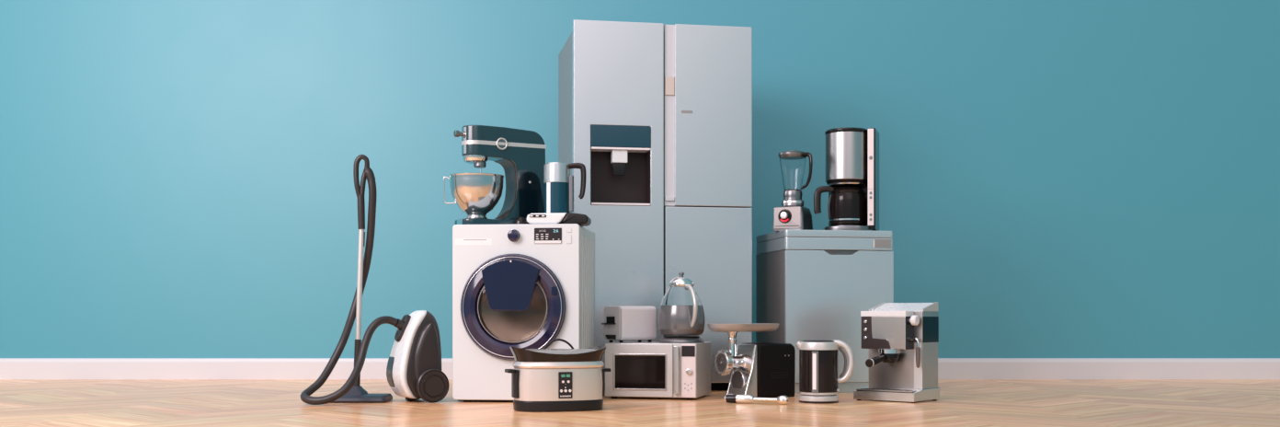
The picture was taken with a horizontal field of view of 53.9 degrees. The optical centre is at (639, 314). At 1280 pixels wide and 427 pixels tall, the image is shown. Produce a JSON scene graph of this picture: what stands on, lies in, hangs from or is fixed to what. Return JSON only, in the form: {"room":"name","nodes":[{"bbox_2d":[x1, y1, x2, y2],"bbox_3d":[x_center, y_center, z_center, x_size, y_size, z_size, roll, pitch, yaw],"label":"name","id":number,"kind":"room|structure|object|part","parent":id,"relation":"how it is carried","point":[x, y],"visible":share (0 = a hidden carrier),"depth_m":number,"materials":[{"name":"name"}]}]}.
{"room":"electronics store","nodes":[
{"label":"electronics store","id":0,"kind":"room"},
{"bbox_2d":[0,0,1279,357],"bbox_3d":[0.000,-2.081,8.275,18.000,5.000,0.150,0,0,0],"label":"wall","id":1,"kind":"structure","parent":0,"point":[1064,178],"depth_m":8.20,"materials":[{"name":"teal paint"}]},
{"bbox_2d":[0,357,1279,378],"bbox_3d":[0.000,0.351,8.189,17.800,0.136,0.022,0,0,0],"label":"baseboard","id":2,"kind":"structure","parent":1,"relation":"attached to","point":[10,368],"depth_m":8.18,"materials":[{"name":"white paint"}]},
{"bbox_2d":[0,378,1279,426],"bbox_3d":[0.000,0.419,5.390,18.000,0.001,6.801,0,0,0],"label":"floor","id":3,"kind":"structure","parent":0,"point":[23,402],"depth_m":5.83,"materials":[{"name":"brown wood"}]},
{"bbox_2d":[300,154,449,404],"bbox_3d":[-1.293,-0.179,6.065,0.685,1.196,0.380,0,0,-22],"label":"vacuum cleaner","id":4,"kind":"object","parent":3,"relation":"on","point":[414,371],"visible":1,"depth_m":6.03,"materials":[{"name":"grey plastic"}]},
{"bbox_3d":[-1.352,-0.664,6.116,0.077,0.226,0.035,0,0,-9],"label":"handle","id":5,"kind":"part","parent":4,"relation":"part of","materials":[{"name":"grey plastic"}]},
{"bbox_3d":[-1.138,0.071,6.096,0.095,0.146,0.080,0,0,-30],"label":"hose socket panel","id":6,"kind":"part","parent":4,"relation":"part of","materials":[{"name":"grey plastic"}]},
{"bbox_2d":[406,310,441,398],"bbox_3d":[-1.084,0.190,6.101,0.211,0.418,0.206,0,0,-30],"label":"canister","id":7,"kind":"object","parent":4,"relation":"on","point":[423,337],"depth_m":6.01,"materials":[{"name":"grey plastic"}]},
{"bbox_2d":[452,223,594,401],"bbox_3d":[-0.567,-0.006,6.259,0.617,0.850,0.651,0,0,5],"label":"washing machine","id":8,"kind":"object","parent":3,"relation":"on","point":[521,286],"visible":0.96,"depth_m":5.99,"materials":[{"name":"white metal"}]},
{"bbox_3d":[-0.796,-0.346,6.022,0.181,0.033,0.005,0,0,5],"label":"detergent drawer","id":9,"kind":"part","parent":8,"relation":"part of","materials":[{"name":"white plastic"}]},
{"bbox_3d":[-0.565,0.410,6.295,0.574,0.008,0.530,0,0,5],"label":"plate","id":10,"kind":"part","parent":8,"relation":"part of","materials":[{"name":"white metal"}]},
{"bbox_2d":[453,125,546,224],"bbox_3d":[-0.678,-0.677,6.222,0.481,0.492,0.239,0,0,-28],"label":"stand mixer","id":11,"kind":"object","parent":8,"relation":"on","point":[520,153],"visible":0.88,"depth_m":6.21,"materials":[{"name":"teal metal"}]},
{"bbox_3d":[-0.884,-0.881,6.141,0.042,0.032,0.032,0,0,-28],"label":"attachment knob","id":12,"kind":"part","parent":11,"relation":"part of","materials":[{"name":"silver metal"}]},
{"bbox_3d":[-0.854,-0.849,6.136,0.004,0.129,0.028,0,0,-44],"label":"nose trim","id":13,"kind":"part","parent":11,"relation":"part of","materials":[{"name":"silver metal"}]},
{"bbox_2d":[443,172,503,218],"bbox_3d":[-0.807,-0.574,6.181,0.278,0.214,0.268,0,0,-28],"label":"mixing bowl","id":14,"kind":"object","parent":11,"relation":"on","point":[476,194],"visible":0.94,"depth_m":6.09,"materials":[{"name":"clear glass"}]},
{"bbox_3d":[-0.934,-0.611,6.184,0.062,0.134,0.006,0,0,0],"label":"bowl handle","id":15,"kind":"part","parent":14,"relation":"part of","materials":[{"name":"silver metal"}]},
{"bbox_3d":[-0.743,-0.448,6.215,0.322,0.034,0.190,0,0,-28],"label":"plate","id":16,"kind":"part","parent":11,"relation":"part of","materials":[{"name":"teal metal"}]},
{"bbox_3d":[-0.655,-0.613,6.187,0.117,0.300,0.005,0,0,-28],"label":"edge trim","id":17,"kind":"part","parent":11,"relation":"part of","materials":[{"name":"metal"}]},
{"bbox_3d":[-0.584,-0.457,6.178,0.072,0.050,0.072,0,0,-28],"label":"speed knob","id":18,"kind":"part","parent":11,"relation":"part of","materials":[{"name":"black"}]},
{"bbox_3d":[-0.534,-0.578,6.253,0.146,0.262,0.010,0,0,-28],"label":"panel","id":19,"kind":"part","parent":11,"relation":"part of","materials":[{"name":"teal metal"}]},
{"bbox_3d":[-0.604,-0.036,5.992,0.500,0.500,0.060,0,0,5],"label":"door","id":20,"kind":"part","parent":8,"relation":"part of","materials":[{"name":"blue"}]},
{"bbox_3d":[-0.602,-0.377,5.988,0.058,0.058,0.032,0,0,5],"label":"program knob","id":21,"kind":"part","parent":8,"relation":"part of","materials":[{"name":"blue plastic"}]},
{"bbox_2d":[526,212,591,226],"bbox_3d":[-0.391,-0.459,6.088,0.296,0.056,0.174,0,0,3],"label":"kettle base","id":22,"kind":"object","parent":8,"relation":"on","point":[580,219],"visible":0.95,"depth_m":6.01,"materials":[{"name":"white plastic"}]},
{"bbox_3d":[-0.487,-0.471,6.011,0.080,0.014,0.008,0,0,3],"label":"button panel","id":23,"kind":"part","parent":22,"relation":"part of","materials":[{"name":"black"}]},
{"bbox_2d":[543,161,586,212],"bbox_3d":[-0.362,-0.610,6.103,0.209,0.246,0.127,0,0,3],"label":"electric kettle","id":24,"kind":"object","parent":22,"relation":"on","point":[558,182],"visible":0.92,"depth_m":6.06,"materials":[{"name":"teal metal"}]},
{"bbox_3d":[-0.305,-0.644,6.085,0.096,0.176,0.028,0,0,12],"label":"handle","id":25,"kind":"part","parent":24,"relation":"part of","materials":[{"name":"black plastic"}]},
{"bbox_2d":[504,338,611,411],"bbox_3d":[-0.361,0.262,5.560,0.464,0.314,0.266,0,0,-18],"label":"slow cooker","id":26,"kind":"object","parent":3,"relation":"on","point":[542,380],"visible":1,"depth_m":5.44,"materials":[{"name":"white plastic"}]},
{"bbox_3d":[-0.545,0.300,5.500,0.022,0.122,0.112,0,0,-18],"label":"handle","id":27,"kind":"part","parent":26,"relation":"part of","materials":[{"name":"black plastic"}]},
{"bbox_3d":[-0.361,0.133,5.560,0.153,0.055,0.016,0,0,-18],"label":"lid handle","id":28,"kind":"part","parent":26,"relation":"part of","materials":[{"name":"black plastic"}]},
{"bbox_3d":[-0.361,0.166,5.560,0.376,0.031,0.220,0,0,-18],"label":"glass lid","id":29,"kind":"part","parent":26,"relation":"part of","materials":[{"name":"grey"}]},
{"bbox_3d":[-0.322,0.304,5.441,0.062,0.114,0.008,0,0,-18],"label":"control panel","id":30,"kind":"part","parent":26,"relation":"part of","materials":[{"name":"black plastic"}]},
{"bbox_3d":[-0.177,0.300,5.620,0.022,0.122,0.112,0,0,-18],"label":"handle","id":31,"kind":"part","parent":26,"relation":"part of","materials":[{"name":"black plastic"}]},
{"bbox_2d":[558,19,752,390],"bbox_3d":[0.059,-0.581,7.230,0.988,2.001,0.806,0,0,-10],"label":"refrigerator","id":32,"kind":"object","parent":3,"relation":"on","point":[657,117],"visible":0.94,"depth_m":6.86,"materials":[{"name":"grey metal"}]},
{"bbox_3d":[-0.118,-0.604,6.825,0.493,1.955,0.062,0,0,-11],"label":"freezer door","id":33,"kind":"part","parent":32,"relation":"part of","materials":[{"name":"silver metal"}]},
{"bbox_3d":[-0.105,-0.961,6.803,0.325,0.116,0.026,0,0,-11],"label":"control panel","id":34,"kind":"part","parent":32,"relation":"part of","materials":[{"name":"teal glass"}]},
{"bbox_3d":[0.372,-0.107,6.916,0.488,0.961,0.062,0,0,-10],"label":"drawer door","id":35,"kind":"part","parent":32,"relation":"part of","materials":[{"name":"silver metal"}]},
{"bbox_3d":[0.398,-1.087,6.921,0.433,0.989,0.062,0,0,-10],"label":"fridge door","id":36,"kind":"part","parent":32,"relation":"part of","materials":[{"name":"silver metal"}]},
{"bbox_2d":[605,341,710,399],"bbox_3d":[0.093,0.280,6.399,0.465,0.278,0.424,0,0,14],"label":"microwave oven","id":37,"kind":"object","parent":3,"relation":"on","point":[644,369],"visible":0.99,"depth_m":6.22,"materials":[{"name":"silver metal"}]},
{"bbox_2d":[601,305,656,342],"bbox_3d":[-0.056,0.047,6.433,0.284,0.187,0.125,0,0,-44],"label":"toaster","id":38,"kind":"object","parent":37,"relation":"on","point":[621,323],"visible":0.97,"depth_m":6.37,"materials":[{"name":"white plastic"}]},
{"bbox_3d":[-0.158,0.045,6.351,0.022,0.007,0.088,0,0,-44],"label":"lever","id":39,"kind":"part","parent":38,"relation":"part of","materials":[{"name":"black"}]},
{"bbox_3d":[-0.137,0.042,6.355,0.018,0.170,0.121,0,0,-44],"label":"panel","id":40,"kind":"part","parent":38,"relation":"part of","materials":[{"name":"grey plastic"}]},
{"bbox_3d":[-0.005,0.274,6.239,0.346,0.262,0.018,0,0,14],"label":"door","id":41,"kind":"part","parent":37,"relation":"part of","materials":[{"name":"silver metal"}]},
{"bbox_3d":[0.179,0.271,6.173,0.029,0.236,0.028,0,0,14],"label":"door handle","id":42,"kind":"part","parent":37,"relation":"part of","materials":[{"name":"silver metal"}]},
{"bbox_3d":[0.183,0.274,6.194,0.039,0.262,0.014,0,0,14],"label":"door post","id":43,"kind":"part","parent":37,"relation":"part of","materials":[{"name":"silver metal"}]},
{"bbox_2d":[657,272,705,342],"bbox_3d":[0.209,-0.038,6.396,0.239,0.358,0.248,0,0,18],"label":"glass kettle","id":44,"kind":"object","parent":37,"relation":"on","point":[681,318],"visible":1,"depth_m":6.31,"materials":[{"name":"clear glass"}]},
{"bbox_3d":[0.210,-0.097,6.400,0.217,0.101,0.217,0,0,0],"label":"glass","id":45,"kind":"part","parent":44,"relation":"part of","materials":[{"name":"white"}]},
{"bbox_3d":[0.210,0.013,6.400,0.239,0.119,0.239,0,0,0],"label":"glass","id":46,"kind":"part","parent":44,"relation":"part of","materials":[{"name":"grey"}]},
{"bbox_3d":[0.210,-0.169,6.400,0.128,0.051,0.128,0,0,0],"label":"lid","id":47,"kind":"part","parent":44,"relation":"part of","materials":[{"name":"silver metal"}]},
{"bbox_3d":[0.256,-0.046,6.301,0.027,0.218,0.120,0,0,-25],"label":"handle","id":48,"kind":"part","parent":44,"relation":"part of","materials":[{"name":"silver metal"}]},
{"bbox_3d":[0.239,0.274,6.178,0.074,0.262,0.019,0,0,14],"label":"control panel","id":49,"kind":"part","parent":37,"relation":"part of","materials":[{"name":"silver metal"}]},
{"bbox_2d":[707,322,795,397],"bbox_3d":[0.553,0.232,6.380,0.470,0.374,0.233,0,0,-30],"label":"grinder","id":50,"kind":"object","parent":3,"relation":"on","point":[760,369],"visible":0.99,"depth_m":6.33,"materials":[{"name":"black"}]},
{"bbox_3d":[0.412,0.239,6.299,0.011,0.095,0.095,0,0,-30],"label":"cutting plate","id":51,"kind":"part","parent":50,"relation":"part of","materials":[{"name":"silver metal"}]},
{"bbox_2d":[707,322,779,331],"bbox_3d":[0.523,0.065,6.363,0.399,0.040,0.233,0,0,-30],"label":"tray","id":52,"kind":"object","parent":50,"relation":"on","point":[742,326],"depth_m":6.25,"materials":[{"name":"grey metal"}]},
{"bbox_2d":[723,393,788,403],"bbox_3d":[0.544,0.397,5.931,0.306,0.044,0.042,0,0,21],"label":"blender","id":53,"kind":"object","parent":3,"relation":"on","point":[730,397],"visible":1,"depth_m":5.93,"materials":[{"name":"silver metal"}]},
{"bbox_3d":[0.498,0.398,5.949,0.087,0.041,0.041,0,0,21],"label":"motor","id":54,"kind":"part","parent":53,"relation":"part of","materials":[{"name":"silver metal"}]},
{"bbox_2d":[756,228,893,392],"bbox_3d":[1.018,-0.017,7.027,0.603,0.871,0.602,0,0,-10],"label":"dishwasher","id":55,"kind":"object","parent":3,"relation":"on","point":[816,284],"visible":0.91,"depth_m":6.74,"materials":[{"name":"silver metal"}]},
{"bbox_2d":[772,150,812,231],"bbox_3d":[0.842,-0.671,6.838,0.213,0.438,0.201,0,0,27],"label":"blender","id":56,"kind":"object","parent":55,"relation":"on","point":[792,214],"visible":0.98,"depth_m":6.80,"materials":[{"name":"silver metal"}]},
{"bbox_3d":[0.774,-0.534,6.771,0.038,0.038,0.021,0,0,27],"label":"dial knob","id":57,"kind":"part","parent":56,"relation":"part of","materials":[{"name":"silver metal"}]},
{"bbox_3d":[0.792,-0.521,6.780,0.156,0.118,0.003,0,0,27],"label":"plate","id":58,"kind":"part","parent":56,"relation":"part of","materials":[{"name":"silver metal"}]},
{"bbox_3d":[0.833,-0.870,6.860,0.152,0.040,0.152,0,0,27],"label":"lid","id":59,"kind":"part","parent":56,"relation":"part of","materials":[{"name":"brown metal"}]},
{"bbox_3d":[0.833,-0.520,6.859,0.176,0.137,0.172,0,0,27],"label":"motor","id":60,"kind":"part","parent":56,"relation":"part of","materials":[{"name":"silver metal"}]},
{"bbox_2d":[778,151,806,190],"bbox_3d":[0.833,-0.775,6.860,0.157,0.202,0.157,0,0,0],"label":"jar","id":61,"kind":"object","parent":56,"relation":"on","point":[793,164],"depth_m":6.81,"materials":[{"name":"clear glass"}]},
{"bbox_3d":[0.900,-0.776,6.795,0.076,0.200,0.024,0,0,45],"label":"handle","id":62,"kind":"part","parent":56,"relation":"part of","materials":[{"name":"black plastic"}]},
{"bbox_3d":[1.018,-0.433,7.028,0.603,0.038,0.600,0,0,-10],"label":"lid","id":63,"kind":"part","parent":55,"relation":"part of","materials":[{"name":"silver metal"}]},
{"bbox_3d":[1.068,0.009,6.743,0.603,0.706,0.022,0,0,-10],"label":"door","id":64,"kind":"part","parent":55,"relation":"part of","materials":[{"name":"silver metal"}]},
{"bbox_2d":[813,127,879,230],"bbox_3d":[1.137,-0.731,6.920,0.324,0.558,0.300,0,0,17],"label":"coffee maker","id":65,"kind":"object","parent":55,"relation":"on","point":[851,154],"visible":0.93,"depth_m":6.81,"materials":[{"name":"silver metal"}]},
{"bbox_3d":[0.997,-0.623,6.853,0.110,0.155,0.039,0,0,-11],"label":"carafe handle","id":66,"kind":"part","parent":65,"relation":"part of","materials":[{"name":"grey plastic"}]},
{"bbox_3d":[1.133,-0.482,6.900,0.196,0.008,0.196,0,0,17],"label":"hot plate","id":67,"kind":"part","parent":65,"relation":"part of","materials":[{"name":"silver metal"}]},
{"bbox_3d":[1.133,-0.998,6.900,0.238,0.024,0.238,0,0,17],"label":"drum lid","id":68,"kind":"part","parent":65,"relation":"part of","materials":[{"name":"black"}]},
{"bbox_3d":[1.133,-0.682,6.900,0.184,0.044,0.184,0,0,17],"label":"carafe lid","id":69,"kind":"part","parent":65,"relation":"part of","materials":[{"name":"black plastic"}]},
{"bbox_3d":[1.187,-0.724,6.999,0.271,0.544,0.100,0,0,17],"label":"water tank","id":70,"kind":"part","parent":65,"relation":"part of","materials":[{"name":"black glass"}]},
{"bbox_2d":[796,339,854,403],"bbox_3d":[0.874,0.269,6.022,0.192,0.300,0.241,0,0,-43],"label":"electric kettle","id":71,"kind":"object","parent":3,"relation":"on","point":[819,380],"visible":1,"depth_m":5.97,"materials":[{"name":"black plastic"}]},
{"bbox_3d":[0.767,0.144,6.030,0.038,0.038,0.036,0,0,0],"label":"spout","id":72,"kind":"part","parent":71,"relation":"part of","materials":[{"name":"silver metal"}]},
{"bbox_3d":[0.828,0.271,5.952,0.031,0.196,0.007,0,0,18],"label":"gauge frame","id":73,"kind":"part","parent":71,"relation":"part of","materials":[{"name":"silver metal"}]},
{"bbox_3d":[0.857,0.126,6.040,0.156,0.010,0.156,0,0,0],"label":"lid","id":74,"kind":"part","parent":71,"relation":"part of","materials":[{"name":"black plastic"}]},
{"bbox_3d":[0.968,0.223,6.008,0.106,0.207,0.030,0,0,12],"label":"handle","id":75,"kind":"part","parent":71,"relation":"part of","materials":[{"name":"silver metal"}]},
{"bbox_2d":[853,301,939,402],"bbox_3d":[1.214,0.178,6.126,0.330,0.482,0.410,0,0,40],"label":"espresso machine","id":76,"kind":"object","parent":3,"relation":"on","point":[901,339],"visible":1,"depth_m":6.11,"materials":[{"name":"silver metal"}]},
{"bbox_3d":[1.149,0.087,6.135,0.160,0.155,0.008,0,0,40],"label":"control panel","id":77,"kind":"part","parent":76,"relation":"part of","materials":[{"name":"grey metal"}]},
{"bbox_3d":[1.190,-0.040,6.309,0.007,0.046,0.160,0,0,40],"label":"tray rail","id":78,"kind":"part","parent":76,"relation":"part of","materials":[{"name":"silver metal"}]},
{"bbox_3d":[1.139,0.219,6.037,0.040,0.058,0.170,0,0,40],"label":"portafilter handle","id":79,"kind":"part","parent":76,"relation":"part of","materials":[{"name":"black plastic"}]},
{"bbox_2d":[856,388,915,391],"bbox_3d":[1.206,0.366,6.117,0.306,0.006,0.094,0,0,40],"label":"drip tray","id":80,"kind":"object","parent":76,"relation":"on","point":[857,389],"depth_m":6.10,"materials":[{"name":"grey metal"}]},
{"bbox_3d":[1.204,-0.004,6.138,0.245,0.027,0.083,0,0,40],"label":"head trim","id":81,"kind":"part","parent":76,"relation":"part of","materials":[{"name":"white plastic"}]},
{"bbox_2d":[870,302,933,310],"bbox_3d":[1.300,-0.038,6.217,0.293,0.042,0.160,0,0,40],"label":"tray","id":82,"kind":"object","parent":76,"relation":"on","point":[884,306],"depth_m":6.21,"materials":[{"name":"white plastic"}]},
{"bbox_3d":[1.313,0.027,6.045,0.042,0.050,0.050,0,0,40],"label":"steam knob","id":83,"kind":"part","parent":76,"relation":"part of","materials":[{"name":"white plastic"}]},
{"bbox_3d":[1.341,0.244,6.072,0.044,0.221,0.004,0,0,40],"label":"corner panel","id":84,"kind":"part","parent":76,"relation":"part of","materials":[{"name":"silver metal"}]},
{"bbox_3d":[1.410,-0.040,6.124,0.008,0.046,0.160,0,0,40],"label":"tray rail","id":85,"kind":"part","parent":76,"relation":"part of","materials":[{"name":"silver metal"}]}
]}

